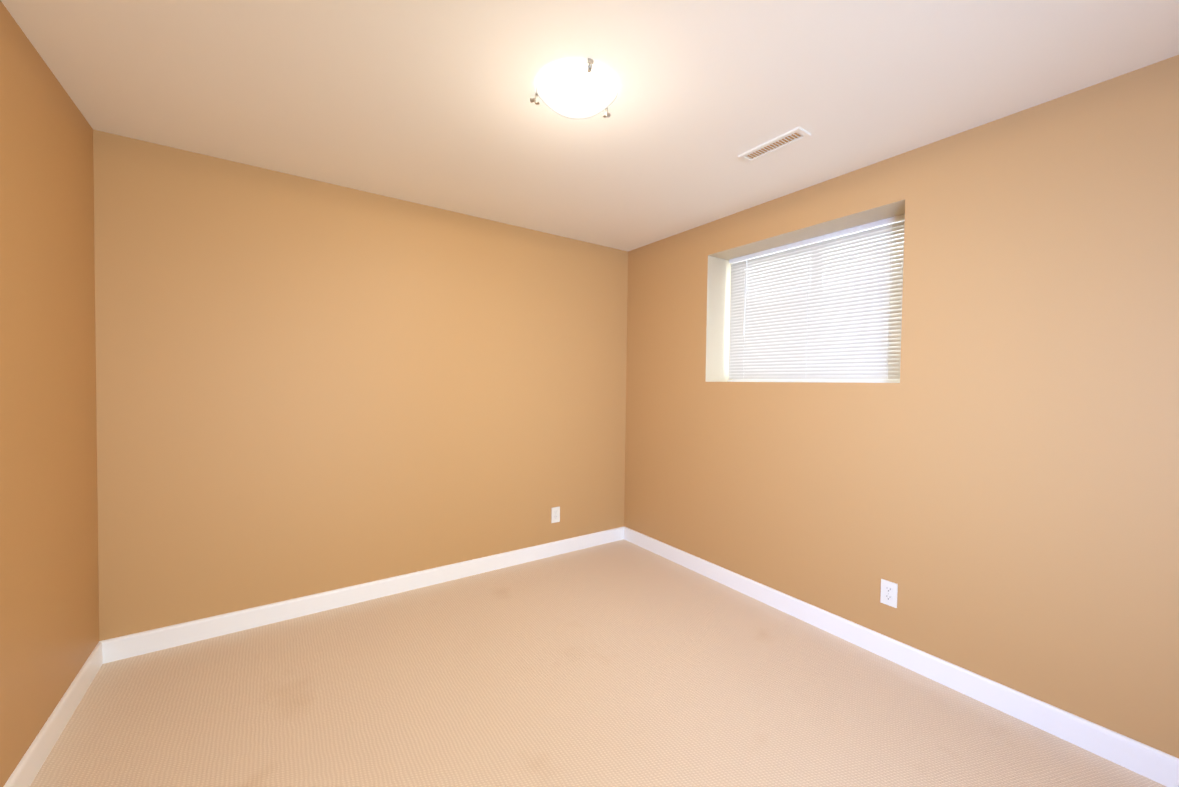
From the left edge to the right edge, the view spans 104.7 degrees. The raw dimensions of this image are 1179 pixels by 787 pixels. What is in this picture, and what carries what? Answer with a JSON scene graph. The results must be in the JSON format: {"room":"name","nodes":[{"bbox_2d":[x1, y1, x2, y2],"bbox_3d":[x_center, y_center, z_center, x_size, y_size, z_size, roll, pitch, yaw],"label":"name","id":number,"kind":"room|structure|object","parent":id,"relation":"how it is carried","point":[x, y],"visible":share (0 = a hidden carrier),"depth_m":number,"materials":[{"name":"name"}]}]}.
{"room":"empty room","nodes":[
{"label":"empty room","id":0,"kind":"room"},
{"bbox_2d":[0,0,98,786],"bbox_3d":[-0.923,0.093,0.017,0.200,2.400,4.800,0,2,-35],"label":"wall","id":1,"kind":"structure","parent":0,"point":[49,610],"depth_m":1.57,"materials":[{"name":"brown paint"}]},
{"bbox_2d":[3,642,102,786],"bbox_3d":[-0.851,1.240,0.105,0.013,0.103,4.774,0,2,-35],"label":"baseboard","id":2,"kind":"structure","parent":1,"relation":"attached to","point":[29,766],"depth_m":1.62,"materials":[{"name":"white wood"}]},
{"bbox_2d":[93,129,627,640],"bbox_3d":[-0.930,0.022,3.061,3.674,2.400,0.200,0,2,-35],"label":"wall","id":3,"kind":"structure","parent":0,"point":[305,387],"depth_m":2.54,"materials":[{"name":"brown paint"}]},
{"bbox_2d":[99,526,623,663],"bbox_3d":[-0.966,1.173,2.943,3.074,0.103,0.013,0,2,-35],"label":"baseboard","id":4,"kind":"structure","parent":3,"relation":"attached to","point":[135,644],"depth_m":2.57,"materials":[{"name":"white wood"}]},
{"bbox_2d":[551,506,559,522],"bbox_3d":[-0.256,0.916,3.433,0.070,0.115,0.008,0,2,-35],"label":"outlet","id":5,"kind":"object","parent":3,"relation":"attached to","point":[555,514],"visible":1,"depth_m":3.43,"materials":[{"name":"white plastic"}]},
{"bbox_2d":[1,0,1178,250],"bbox_3d":[0.517,-1.161,0.983,3.674,0.100,5.200,0,2,-35],"label":"ceiling","id":6,"kind":"structure","parent":0,"point":[425,102],"depth_m":1.67,"materials":[{"name":"white paint"}]},
{"bbox_2d":[530,58,617,118],"bbox_3d":[-0.028,-1.091,1.688,0.332,0.087,0.328,0,2,-35],"label":"flush-mount light fixture","id":7,"kind":"object","parent":6,"relation":"attached to","point":[579,90],"visible":1,"depth_m":1.62,"materials":[{"name":"white glass"}]},
{"bbox_2d":[738,127,810,162],"bbox_3d":[0.836,-1.127,2.073,0.095,0.010,0.305,0,2,-35],"label":"ceiling vent","id":8,"kind":"object","parent":6,"relation":"in","point":[788,138],"visible":1,"depth_m":2.06,"materials":[{"name":"white metal"}]},
{"bbox_2d":[30,539,1165,786],"bbox_3d":[0.485,1.338,1.040,3.674,0.100,5.200,0,2,-35],"label":"floor","id":9,"kind":"structure","parent":0,"point":[622,663],"depth_m":1.84,"materials":[{"name":"carpet"}]},
{"bbox_2d":[624,55,1178,757],"bbox_3d":[1.843,0.084,1.949,0.400,2.400,4.800,0,2,-35],"label":"wall","id":10,"kind":"structure","parent":0,"point":[988,483],"depth_m":1.89,"materials":[{"name":"brown paint"}]},
{"bbox_2d":[732,225,901,382],"bbox_3d":[1.391,-0.495,2.794,0.060,0.858,1.173,0,2,-35],"label":"window","id":11,"kind":"structure","parent":10,"relation":"in","point":[823,379],"depth_m":2.70,"materials":[{"name":"white glass"}]},
{"bbox_2d":[728,214,904,382],"bbox_3d":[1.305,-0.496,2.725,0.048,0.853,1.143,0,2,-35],"label":"window blind","id":12,"kind":"object","parent":11,"relation":"attached to","point":[825,327],"visible":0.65,"depth_m":2.66,"materials":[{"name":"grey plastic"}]},
{"bbox_2d":[880,579,897,607],"bbox_3d":[1.435,0.959,2.180,0.008,0.115,0.070,0,2,-35],"label":"outlet","id":13,"kind":"object","parent":10,"relation":"attached to","point":[889,590],"visible":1,"depth_m":2.18,"materials":[{"name":"white plastic"}]},
{"bbox_2d":[624,527,1178,786],"bbox_3d":[1.659,1.232,1.857,0.013,0.103,4.774,0,2,-35],"label":"baseboard","id":14,"kind":"structure","parent":10,"relation":"attached to","point":[1153,764],"depth_m":1.95,"materials":[{"name":"white wood"}]}
]}

